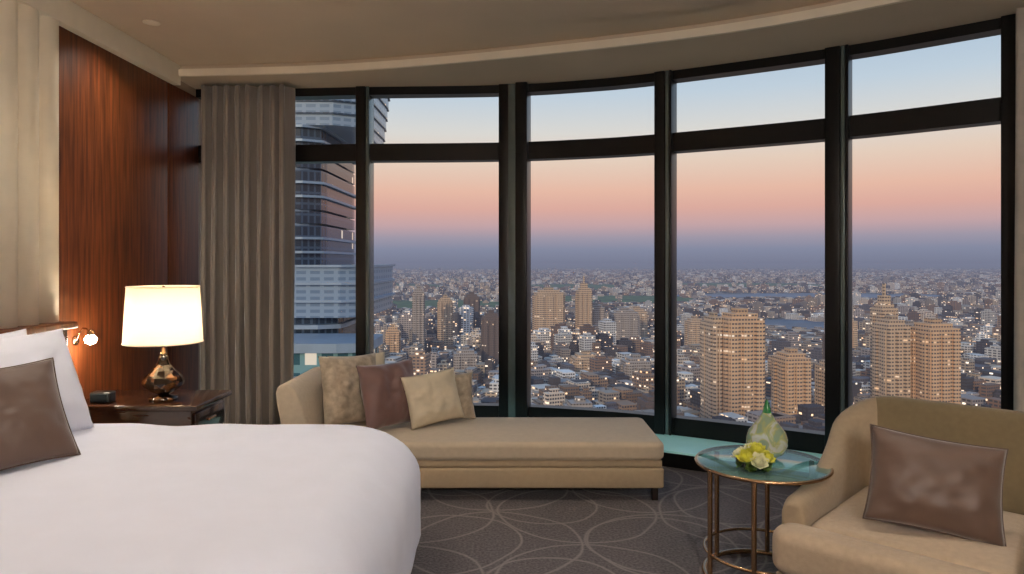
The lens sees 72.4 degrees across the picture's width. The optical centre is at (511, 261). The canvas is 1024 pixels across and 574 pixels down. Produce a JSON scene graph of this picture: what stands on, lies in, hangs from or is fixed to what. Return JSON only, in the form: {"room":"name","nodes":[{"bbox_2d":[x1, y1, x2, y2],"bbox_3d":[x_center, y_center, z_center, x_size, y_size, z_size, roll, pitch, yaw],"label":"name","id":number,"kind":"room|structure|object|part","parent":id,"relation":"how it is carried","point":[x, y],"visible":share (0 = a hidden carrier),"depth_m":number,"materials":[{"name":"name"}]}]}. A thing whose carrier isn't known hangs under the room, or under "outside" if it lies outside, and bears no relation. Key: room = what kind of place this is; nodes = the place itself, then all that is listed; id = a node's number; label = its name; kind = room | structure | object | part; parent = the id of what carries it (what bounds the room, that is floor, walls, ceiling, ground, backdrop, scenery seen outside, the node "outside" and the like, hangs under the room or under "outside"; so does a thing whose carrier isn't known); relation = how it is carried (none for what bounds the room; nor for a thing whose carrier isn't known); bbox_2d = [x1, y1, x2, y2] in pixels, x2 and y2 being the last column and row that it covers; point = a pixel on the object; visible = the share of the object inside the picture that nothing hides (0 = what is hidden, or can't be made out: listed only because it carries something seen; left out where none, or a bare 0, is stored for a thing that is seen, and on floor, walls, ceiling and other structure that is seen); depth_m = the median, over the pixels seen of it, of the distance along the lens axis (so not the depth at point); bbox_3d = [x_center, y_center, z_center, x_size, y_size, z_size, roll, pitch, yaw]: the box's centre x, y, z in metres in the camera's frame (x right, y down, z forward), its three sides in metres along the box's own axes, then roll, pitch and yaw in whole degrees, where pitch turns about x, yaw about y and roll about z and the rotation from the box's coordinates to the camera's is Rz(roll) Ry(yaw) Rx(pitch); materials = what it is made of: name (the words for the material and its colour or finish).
{"room":"hotel room","nodes":[
{"label":"hotel room","id":0,"kind":"room"},
{"bbox_2d":[39,81,200,389],"bbox_3d":[-2.900,-0.055,2.275,0.200,3.510,8.550,0,0,0],"label":"wall","id":1,"kind":"structure","parent":0,"point":[183,86],"depth_m":6.27,"materials":[{"name":"paint"}]},
{"bbox_2d":[0,0,58,328],"bbox_3d":[-2.761,-0.545,2.945,0.078,1.810,2.650,0,0,0],"label":"panel","id":2,"kind":"object","parent":1,"relation":"attached to","point":[29,40],"depth_m":3.96,"materials":[{"name":"beige fabric"}]},
{"bbox_2d":[18,0,180,84],"bbox_3d":[-2.760,-1.530,1.975,0.080,0.160,7.550,0,0,0],"label":"crown molding","id":3,"kind":"structure","parent":1,"relation":"attached to","point":[72,17],"depth_m":4.71,"materials":[{"name":"beige paint"}]},
{"bbox_2d":[59,26,166,398],"bbox_3d":[-2.788,0.025,4.960,0.025,2.950,1.360,0,0,0],"label":"wood panel","id":4,"kind":"object","parent":1,"relation":"attached to","point":[113,111],"visible":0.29,"depth_m":4.80,"materials":[{"name":"brown wood"}]},
{"bbox_2d":[72,328,96,345],"bbox_3d":[-2.697,0.472,4.422,0.156,0.116,0.096,0,0,0],"label":"light","id":5,"kind":"object","parent":4,"relation":"attached to","point":[91,338],"visible":1,"depth_m":4.41,"materials":[{"name":"white glass"}]},
{"bbox_3d":[-2.768,0.500,4.440,0.014,0.060,0.060,0,0,0],"label":"wall plate","id":6,"kind":"part","parent":5,"relation":"part of","materials":[{"name":"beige metal"}]},
{"bbox_2d":[167,83,198,389],"bbox_3d":[-2.788,0.025,5.928,0.025,2.950,0.545,0,0,0],"label":"wood panel","id":7,"kind":"object","parent":1,"relation":"attached to","point":[182,107],"visible":0.53,"depth_m":5.91,"materials":[{"name":"brown wood"}]},
{"bbox_2d":[196,18,1000,99],"bbox_3d":[0.919,-1.500,4.710,7.442,0.080,3.260,0,0,0],"label":"window header","id":8,"kind":"object","parent":1,"relation":"attached to","point":[988,28],"depth_m":5.51,"materials":[{"name":"black metal"}]},
{"bbox_2d":[475,413,824,453],"bbox_3d":[0.916,1.420,4.716,7.434,0.200,3.228,0,0,0],"label":"window frame","id":9,"kind":"structure","parent":1,"relation":"in","point":[679,431],"depth_m":5.44,"materials":[{"name":"black metal"}]},
{"bbox_2d":[356,13,1015,445],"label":"window trim","id":10,"kind":"structure","parent":1,"relation":"in","point":[514,99],"depth_m":5.60,"materials":[{"name":"black metal"}]},
{"bbox_2d":[199,97,1000,163],"bbox_3d":[0.919,-0.960,4.714,7.442,0.150,3.252,0,0,0],"label":"transom","id":11,"kind":"object","parent":10,"relation":"attached to","point":[983,112],"depth_m":5.52,"materials":[{"name":"black metal"}]},
{"bbox_3d":[0.919,1.285,4.721,7.441,0.070,3.238,0,0,0],"label":"window sill rail","id":12,"kind":"part","parent":10,"relation":"part of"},
{"bbox_2d":[70,0,835,65],"bbox_3d":[0.900,-1.670,2.265,7.800,0.280,8.530,0,0,0],"label":"ceiling","id":13,"kind":"structure","parent":0,"point":[190,32],"depth_m":4.81,"materials":[{"name":"paint"}]},
{"bbox_2d":[142,19,160,25],"bbox_3d":[-2.420,-1.607,4.700,0.110,0.006,0.110,0,0,0],"label":"recessed light","id":14,"kind":"object","parent":13,"relation":"in","point":[148,22],"depth_m":4.69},
{"bbox_2d":[200,84,295,424],"bbox_3d":[-2.252,-0.005,5.979,0.770,2.990,0.182,0,0,0],"label":"curtain","id":15,"kind":"object","parent":13,"relation":"hanging from","point":[248,133],"visible":0.92,"depth_m":5.96,"materials":[{"name":"fabric"}]},
{"bbox_2d":[180,0,1023,88],"bbox_3d":[0.900,-1.571,4.050,7.400,0.081,4.700,0,0,0],"label":"ceiling soffit","id":16,"kind":"structure","parent":13,"relation":"attached to","point":[914,16],"depth_m":5.16,"materials":[{"name":"beige paint"}]},
{"bbox_2d":[1014,7,1023,411],"bbox_3d":[3.241,-0.005,3.930,0.523,2.990,0.465,0,0,0],"label":"curtain","id":17,"kind":"object","parent":13,"relation":"hanging from","point":[1019,130],"visible":0.77,"depth_m":4.13,"materials":[{"name":"fabric"}]},
{"bbox_2d":[350,0,740,19],"bbox_3d":[0.200,-1.593,2.300,4.500,0.036,4.500,0,0,0],"label":"ceiling","id":18,"kind":"structure","parent":0,"point":[497,9],"depth_m":4.33,"materials":[{"name":"beige paint"}]},
{"bbox_2d":[411,466,798,573],"bbox_3d":[0.900,1.600,2.265,7.400,0.200,8.130,0,0,0],"label":"floor","id":19,"kind":"structure","parent":0,"point":[464,530],"depth_m":3.92,"materials":[{"name":"carpet"}]},
{"bbox_2d":[85,390,231,425],"bbox_3d":[-2.360,1.195,4.605,0.820,0.610,0.550,0,0,0],"label":"nightstand","id":20,"kind":"object","parent":19,"relation":"on","point":[192,407],"visible":0.27,"depth_m":4.37,"materials":[{"name":"brown wood"}]},
{"bbox_2d":[90,390,115,402],"bbox_3d":[-2.595,0.855,4.436,0.130,0.070,0.088,0,0,0],"label":"alarm clock","id":21,"kind":"object","parent":20,"relation":"on","point":[99,396],"visible":1,"depth_m":4.40,"materials":[{"name":"black plastic"}]},
{"bbox_2d":[121,285,203,401],"bbox_3d":[-2.260,0.522,4.540,0.480,0.735,0.480,0,0,0],"label":"table lamp","id":22,"kind":"object","parent":20,"relation":"on","point":[163,316],"visible":1,"depth_m":4.38,"materials":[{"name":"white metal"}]},
{"bbox_3d":[-2.260,0.340,4.540,0.472,0.360,0.472,0,0,0],"label":"lamp shade","id":23,"kind":"part","parent":22,"relation":"part of","materials":[{"name":"fabric"}]},
{"bbox_3d":[-1.990,1.025,4.605,0.020,0.150,0.430,0,0,0],"label":"drawer","id":24,"kind":"part","parent":20,"relation":"part of","materials":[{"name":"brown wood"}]},
{"bbox_2d":[0,321,420,573],"bbox_3d":[-1.608,0.915,2.925,2.324,1.170,2.650,0,0,0],"label":"bed","id":25,"kind":"object","parent":19,"relation":"on","point":[137,498],"visible":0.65,"depth_m":2.50,"materials":[{"name":"white fabric"}]},
{"bbox_2d":[0,329,26,338],"bbox_3d":[-2.460,0.580,3.220,0.301,0.479,0.732,0,0,0],"label":"bed pillow","id":26,"kind":"object","parent":25,"relation":"on","point":[22,332],"depth_m":3.48,"materials":[{"name":"white fabric"}]},
{"bbox_3d":[-2.700,0.380,2.925,0.140,0.040,2.650,0,0,0],"label":"headboard trim","id":27,"kind":"part","parent":25,"relation":"part of","materials":[{"name":"brown wood"}]},
{"bbox_2d":[0,357,80,470],"bbox_3d":[-2.045,0.625,2.820,0.471,0.417,0.486,0,0,0],"label":"throw cushion","id":28,"kind":"object","parent":25,"relation":"on","point":[34,425],"visible":1,"depth_m":2.84,"materials":[{"name":"brown fabric"}]},
{"bbox_2d":[0,328,94,431],"bbox_3d":[-2.263,0.580,3.160,0.375,0.491,0.747,0,0,0],"label":"bed pillow","id":29,"kind":"object","parent":25,"relation":"on","point":[19,350],"depth_m":3.32,"materials":[{"name":"white fabric"}]},
{"bbox_3d":[-2.715,0.950,2.910,0.110,1.100,2.580,0,0,0],"label":"headboard","id":30,"kind":"part","parent":25,"relation":"part of","materials":[{"name":"brown wood"}]},
{"bbox_2d":[0,423,420,573],"bbox_3d":[-1.587,1.114,2.800,2.281,0.610,2.180,0,0,0],"label":"duvet","id":31,"kind":"object","parent":25,"relation":"on","point":[137,498],"depth_m":2.49,"materials":[{"name":"white fabric"}]},
{"bbox_2d":[276,367,663,499],"bbox_3d":[-0.263,1.063,4.770,2.435,0.873,0.820,0,0,0],"label":"daybed","id":32,"kind":"object","parent":19,"relation":"on","point":[480,452],"visible":0.55,"depth_m":4.37,"materials":[{"name":"fabric"}]},
{"bbox_2d":[318,353,375,424],"bbox_3d":[-1.100,0.870,4.780,0.380,0.486,0.414,0,0,0],"label":"cushion","id":33,"kind":"object","parent":32,"relation":"on","point":[342,396],"depth_m":4.67,"materials":[{"name":"beige fabric"}]},
{"bbox_2d":[327,351,384,364],"bbox_3d":[-1.080,0.870,4.970,0.414,0.428,0.346,0,0,0],"label":"cushion","id":34,"kind":"object","parent":32,"relation":"on","point":[380,357],"depth_m":5.07,"materials":[{"name":"beige fabric"}]},
{"bbox_2d":[356,358,413,428],"bbox_3d":[-0.820,0.890,4.720,0.409,0.431,0.403,0,0,0],"label":"cushion","id":35,"kind":"object","parent":32,"relation":"on","point":[385,403],"depth_m":4.62,"materials":[{"name":"brown fabric"}]},
{"bbox_2d":[400,367,464,429],"bbox_3d":[-0.540,0.930,4.800,0.426,0.376,0.317,0,0,0],"label":"cushion","id":36,"kind":"object","parent":32,"relation":"on","point":[433,397],"depth_m":4.73,"materials":[{"name":"beige fabric"}]},
{"bbox_2d":[415,372,475,418],"bbox_3d":[-0.470,0.960,4.980,0.430,0.325,0.226,0,0,0],"label":"cushion","id":37,"kind":"object","parent":32,"relation":"on","point":[463,381],"depth_m":4.99,"materials":[{"name":"beige fabric"}]},
{"bbox_2d":[343,417,663,459],"bbox_3d":[-0.182,1.180,4.730,2.275,0.130,0.740,0,0,0],"label":"seat cushion","id":38,"kind":"object","parent":32,"relation":"on","point":[480,438],"depth_m":4.45,"materials":[{"name":"fabric"}]},
{"bbox_3d":[0.900,1.455,4.420,0.040,0.090,0.040,0,0,0],"label":"leg","id":39,"kind":"part","parent":32,"relation":"part of","materials":[{"name":"brown wood"}]},
{"bbox_2d":[661,452,800,486],"bbox_3d":[0.563,1.442,5.177,4.657,0.115,2.001,0,0,0],"label":"window ledge","id":40,"kind":"object","parent":19,"relation":"on","point":[673,460],"visible":0.02,"depth_m":5.08,"materials":[{"name":"metal"}]},
{"bbox_2d":[695,445,833,573],"bbox_3d":[1.190,1.223,3.330,0.622,0.548,0.622,0,0,0],"label":"side table","id":41,"kind":"object","parent":19,"relation":"on","point":[792,468],"visible":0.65,"depth_m":3.27,"materials":[{"name":"teal glass"}]},
{"bbox_3d":[0.929,1.226,3.284,0.024,0.528,0.024,0,0,0],"label":"leg","id":42,"kind":"part","parent":41,"relation":"part of","materials":[{"name":"beige metal"}]},
{"bbox_3d":[1.038,1.226,3.547,0.024,0.528,0.024,0,0,0],"label":"leg","id":43,"kind":"part","parent":41,"relation":"part of","materials":[{"name":"beige metal"}]},
{"bbox_2d":[731,442,775,473],"bbox_3d":[1.097,0.885,3.176,0.189,0.131,0.197,0,0,0],"label":"flower bowl","id":44,"kind":"object","parent":41,"relation":"on","point":[755,457],"visible":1,"depth_m":3.14,"materials":[{"name":"yellow glass"}]},
{"bbox_3d":[1.070,1.226,3.094,0.024,0.528,0.024,0,0,0],"label":"leg","id":45,"kind":"part","parent":41,"relation":"part of","materials":[{"name":"beige metal"}]},
{"bbox_3d":[1.190,0.955,3.330,0.610,0.010,0.610,0,0,0],"label":"glass","id":46,"kind":"part","parent":41,"relation":"part of","materials":[{"name":"teal glass"}]},
{"bbox_2d":[746,399,787,457],"bbox_3d":[1.245,0.810,3.420,0.194,0.280,0.194,0,0,0],"label":"glass vase","id":47,"kind":"object","parent":41,"relation":"on","point":[766,430],"visible":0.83,"depth_m":3.36,"materials":[{"name":"glass"}]},
{"bbox_3d":[1.302,1.226,3.570,0.024,0.528,0.024,0,0,0],"label":"leg","id":48,"kind":"part","parent":41,"relation":"part of","materials":[{"name":"beige metal"}]},
{"bbox_2d":[772,396,1023,573],"bbox_3d":[1.749,1.085,2.928,1.023,0.830,1.110,0,0,44],"label":"armchair","id":49,"kind":"object","parent":19,"relation":"on","point":[822,530],"visible":0.74,"depth_m":2.95,"materials":[{"name":"fabric"}]},
{"bbox_2d":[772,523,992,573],"bbox_3d":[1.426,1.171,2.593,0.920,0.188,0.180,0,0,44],"label":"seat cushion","id":50,"kind":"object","parent":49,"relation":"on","point":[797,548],"depth_m":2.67,"materials":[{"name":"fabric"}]},
{"bbox_2d":[811,486,1023,573],"bbox_3d":[1.747,1.163,2.926,0.736,0.205,0.785,0,0,44],"label":"seat cushion","id":51,"kind":"object","parent":49,"relation":"on","point":[841,512],"depth_m":2.75,"materials":[{"name":"fabric"}]},
{"bbox_2d":[862,424,1008,546],"bbox_3d":[1.685,0.885,2.790,0.551,0.415,0.296,0,0,0],"label":"cushion","id":52,"kind":"object","parent":49,"relation":"on","point":[951,488],"depth_m":2.74,"materials":[{"name":"brown fabric"}]},
{"bbox_2d":[656,434,821,457],"bbox_3d":[0.560,1.393,5.176,4.649,0.015,1.983,0,0,0],"label":"window ledge","id":53,"kind":"object","parent":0,"point":[683,445],"depth_m":5.31,"materials":[{"name":"teal glass"}]},
{"label":"outside","id":54,"kind":"structure","parent":0,"visible":0},
{"bbox_2d":[355,263,1000,337],"bbox_3d":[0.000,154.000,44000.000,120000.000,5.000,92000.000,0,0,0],"label":"ground","id":55,"kind":"structure","parent":54,"point":[470,266],"depth_m":8883.94,"materials":[{"name":"grey"}]},
{"bbox_2d":[294,98,394,377],"bbox_3d":[-56.760,52.175,127.450,70.720,198.650,48.100,0,0,0],"label":"glass skyscraper","id":56,"kind":"structure","parent":55,"relation":"on","point":[325,266],"depth_m":120.68,"materials":[{"name":"glass"}]},
{"bbox_2d":[385,324,400,352],"bbox_3d":[-170.000,120.000,1000.000,22.918,63.000,27.078,0,0,0],"label":"apartment tower","id":57,"kind":"structure","parent":55,"relation":"on","point":[393,334],"depth_m":988.51,"materials":[{"name":"beige concrete"}]},
{"bbox_2d":[396,284,439,287],"bbox_3d":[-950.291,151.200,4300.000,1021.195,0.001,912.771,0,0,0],"label":"park","id":58,"kind":"structure","parent":55,"relation":"on","point":[396,284],"depth_m":4504.36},
{"bbox_2d":[412,286,424,349],"bbox_3d":[-140.000,93.500,1050.000,20.660,116.000,24.787,0,0,0],"label":"apartment tower","id":59,"kind":"structure","parent":55,"relation":"on","point":[418,296],"depth_m":1039.24,"materials":[{"name":"grey concrete"}]},
{"bbox_2d":[437,294,452,344],"bbox_3d":[-110.000,102.500,1150.000,27.087,98.000,27.490,0,0,0],"label":"apartment tower","id":60,"kind":"structure","parent":55,"relation":"on","point":[444,304],"depth_m":1138.33,"materials":[{"name":"beige concrete"}]},
{"bbox_2d":[393,300,498,308],"bbox_3d":[-271.106,151.200,2500.000,580.198,0.001,565.918,0,0,0],"label":"park","id":61,"kind":"structure","parent":55,"relation":"on","point":[404,303],"depth_m":2550.27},
{"bbox_2d":[453,346,478,370],"bbox_3d":[-60.000,130.000,900.000,35.772,43.000,32.483,0,0,0],"label":"apartment tower","id":62,"kind":"structure","parent":55,"relation":"on","point":[463,358],"depth_m":886.96,"materials":[{"name":"grey concrete"}]},
{"bbox_2d":[463,292,479,316],"bbox_3d":[-75.000,103.500,1300.000,31.947,96.000,36.241,0,0,0],"label":"apartment tower","id":63,"kind":"structure","parent":55,"relation":"on","point":[471,299],"depth_m":1284.86,"materials":[{"name":"grey concrete"}]},
{"bbox_2d":[473,397,480,402],"bbox_3d":[-40.000,136.500,640.000,29.345,30.000,29.780,0,0,0],"label":"apartment tower","id":64,"kind":"structure","parent":55,"relation":"on","point":[475,399],"depth_m":638.85,"materials":[{"name":"grey concrete"}]},
{"bbox_2d":[481,310,498,365],"bbox_3d":[-30.000,110.000,1000.000,29.517,83.000,31.865,0,0,0],"label":"apartment tower","id":65,"kind":"structure","parent":55,"relation":"on","point":[490,319],"depth_m":986.34,"materials":[{"name":"grey concrete"}]},
{"bbox_2d":[532,287,564,332],"bbox_3d":[60.000,96.500,1150.000,53.140,110.000,42.470,0,0,0],"label":"apartment tower","id":66,"kind":"structure","parent":55,"relation":"on","point":[548,304],"depth_m":1132.78,"materials":[{"name":"beige concrete"}]},
{"bbox_2d":[531,284,623,288],"bbox_3d":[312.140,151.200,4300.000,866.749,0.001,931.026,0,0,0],"label":"park","id":67,"kind":"structure","parent":55,"relation":"on","point":[540,285],"depth_m":4504.36,"materials":[{"name":"green plant"}]},
{"bbox_2d":[563,396,595,407],"bbox_3d":[60.000,135.500,620.000,31.430,32.000,29.986,0,0,0],"label":"apartment tower","id":68,"kind":"structure","parent":55,"relation":"on","point":[579,401],"depth_m":615.28,"materials":[{"name":"grey concrete"}]},
{"bbox_2d":[570,350,596,371],"bbox_3d":[95.000,132.500,900.000,40.286,38.000,37.065,0,0,0],"label":"apartment tower","id":69,"kind":"structure","parent":55,"relation":"on","point":[580,360],"depth_m":886.31,"materials":[{"name":"beige concrete"}]},
{"bbox_2d":[575,276,592,328],"bbox_3d":[118.000,87.000,1150.000,27.087,129.000,27.490,0,0,0],"label":"apartment tower","id":70,"kind":"structure","parent":55,"relation":"on","point":[583,295],"depth_m":1138.60,"materials":[{"name":"beige concrete"}]},
{"bbox_2d":[593,302,605,324],"bbox_3d":[140.000,110.000,1190.000,35.772,83.000,32.483,0,0,0],"label":"apartment tower","id":71,"kind":"structure","parent":55,"relation":"on","point":[599,312],"depth_m":1177.04,"materials":[{"name":"grey concrete"}]},
{"bbox_2d":[609,307,639,339],"bbox_3d":[200.000,116.500,1250.000,52.796,70.000,38.300,0,0,0],"label":"apartment tower","id":72,"kind":"structure","parent":55,"relation":"on","point":[627,320],"depth_m":1235.04,"materials":[{"name":"grey concrete"}]},
{"bbox_2d":[565,295,692,302],"bbox_3d":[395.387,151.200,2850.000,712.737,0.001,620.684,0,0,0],"label":"park","id":73,"kind":"structure","parent":55,"relation":"on","point":[626,298],"depth_m":2899.73,"materials":[{"name":"green plant"}]},
{"bbox_2d":[620,353,651,379],"bbox_3d":[150.000,131.500,850.000,35.944,40.000,34.568,0,0,0],"label":"apartment tower","id":74,"kind":"structure","parent":55,"relation":"on","point":[634,362],"depth_m":837.51,"materials":[{"name":"grey concrete"}]},
{"bbox_2d":[629,306,647,337],"bbox_3d":[240.000,118.500,1350.000,40.286,66.000,37.065,0,0,0],"label":"apartment tower","id":75,"kind":"structure","parent":55,"relation":"on","point":[643,314],"depth_m":1335.72,"materials":[{"name":"beige concrete"}]},
{"bbox_2d":[374,268,1000,431],"bbox_3d":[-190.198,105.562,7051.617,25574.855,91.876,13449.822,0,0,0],"label":"city buildings","id":76,"kind":"structure","parent":55,"relation":"on","point":[974,305],"depth_m":1228.12},
{"bbox_2d":[684,316,701,344],"bbox_3d":[300.000,120.000,1150.000,29.689,63.000,33.950,0,0,0],"label":"apartment tower","id":77,"kind":"structure","parent":55,"relation":"on","point":[691,325],"depth_m":1135.83,"materials":[{"name":"beige concrete"}]},
{"bbox_2d":[700,312,724,418],"bbox_3d":[174.000,97.500,606.000,15.095,108.000,32.509,0,0,0],"label":"apartment tower","id":78,"kind":"structure","parent":55,"relation":"on","point":[711,326],"depth_m":595.62,"materials":[{"name":"beige concrete"}]},
{"bbox_2d":[717,308,764,415],"bbox_3d":[195.000,95.500,600.000,38.029,112.000,34.774,0,0,0],"label":"apartment tower","id":79,"kind":"structure","parent":55,"relation":"on","point":[743,331],"depth_m":585.39,"materials":[{"name":"beige concrete"}]},
{"bbox_2d":[682,283,819,286],"bbox_3d":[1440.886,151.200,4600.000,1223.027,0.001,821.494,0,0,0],"label":"park","id":80,"kind":"structure","parent":55,"relation":"on","point":[701,284],"depth_m":4704.42,"materials":[{"name":"green plant"}]},
{"bbox_2d":[767,349,783,376],"bbox_3d":[332.000,128.500,840.000,44.456,46.000,37.476,0,0,0],"label":"apartment tower","id":81,"kind":"structure","parent":55,"relation":"on","point":[774,353],"depth_m":846.34,"materials":[{"name":"grey concrete"}]},
{"bbox_2d":[771,347,810,414],"bbox_3d":[255.000,115.000,640.000,29.517,73.000,31.865,0,0,0],"label":"apartment tower","id":82,"kind":"structure","parent":55,"relation":"on","point":[790,368],"depth_m":627.57,"materials":[{"name":"beige concrete"}]},
{"bbox_2d":[815,360,824,413],"bbox_3d":[292.000,119.000,640.000,21.177,65.000,31.042,0,0,0],"label":"apartment tower","id":83,"kind":"structure","parent":55,"relation":"on","point":[819,367],"depth_m":642.76,"materials":[{"name":"beige concrete"}]},
{"bbox_2d":[822,333,824,359],"bbox_3d":[320.000,107.500,690.000,20.833,88.000,26.872,0,0,0],"label":"apartment tower","id":84,"kind":"structure","parent":55,"relation":"on","point":[823,334],"depth_m":696.01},
{"bbox_2d":[824,303,853,332],"bbox_3d":[560.000,107.500,1200.000,40.631,88.000,41.234,0,0,0],"label":"apartment tower","id":85,"kind":"structure","parent":55,"relation":"on","point":[824,303],"depth_m":1209.38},
{"bbox_2d":[852,318,857,349],"bbox_3d":[520.000,117.500,1100.000,36.117,68.000,36.653,0,0,0],"label":"apartment tower","id":86,"kind":"structure","parent":55,"relation":"on","point":[854,323],"depth_m":1084.87,"materials":[{"name":"beige concrete"}]},
{"bbox_2d":[870,283,897,397],"bbox_3d":[372.000,86.500,700.000,20.488,130.000,22.702,0,0,0],"label":"apartment tower","id":87,"kind":"structure","parent":55,"relation":"on","point":[883,307],"depth_m":698.74,"materials":[{"name":"beige concrete"}]},
{"bbox_2d":[872,315,910,397],"bbox_3d":[352.000,100.500,650.000,27.087,102.000,27.490,0,0,0],"label":"apartment tower","id":88,"kind":"structure","parent":55,"relation":"on","point":[891,337],"depth_m":638.70,"materials":[{"name":"beige concrete"}]},
{"bbox_2d":[905,320,914,325],"bbox_3d":[430.000,107.500,760.000,31.602,88.000,32.071,0,0,0],"label":"apartment tower","id":89,"kind":"structure","parent":55,"relation":"on","point":[909,322],"depth_m":755.15,"materials":[{"name":"concrete"}]},
{"bbox_2d":[910,318,960,403],"bbox_3d":[385.000,101.500,640.000,36.117,100.000,36.653,0,0,0],"label":"apartment tower","id":90,"kind":"structure","parent":55,"relation":"on","point":[935,344],"depth_m":624.97,"materials":[{"name":"beige concrete"}]},
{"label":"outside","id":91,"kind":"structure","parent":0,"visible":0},
{"bbox_2d":[765,319,823,328],"bbox_3d":[682.008,150.900,1690.000,202.274,0.001,310.342,0,0,0],"label":"lake","id":92,"kind":"structure","parent":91,"point":[789,323],"depth_m":1717.61,"materials":[{"name":"liquid"}]},
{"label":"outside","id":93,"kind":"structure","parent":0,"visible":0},
{"bbox_2d":[677,293,938,297],"bbox_3d":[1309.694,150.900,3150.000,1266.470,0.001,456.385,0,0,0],"label":"lake","id":94,"kind":"structure","parent":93,"point":[870,295],"depth_m":3153.01,"materials":[{"name":"liquid"}]},
{"bbox_3d":[0.900,-0.055,-1.900,7.800,3.510,0.200,0,0,0],"label":"wall","id":95,"kind":"structure","parent":0,"visible":0},
{"bbox_2d":[179,0,911,76],"bbox_3d":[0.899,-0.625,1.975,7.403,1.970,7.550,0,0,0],"label":"trim","id":96,"kind":"structure","parent":95,"relation":"attached to","point":[859,5],"depth_m":5.06,"materials":[{"name":"beige paint"}]}
]}

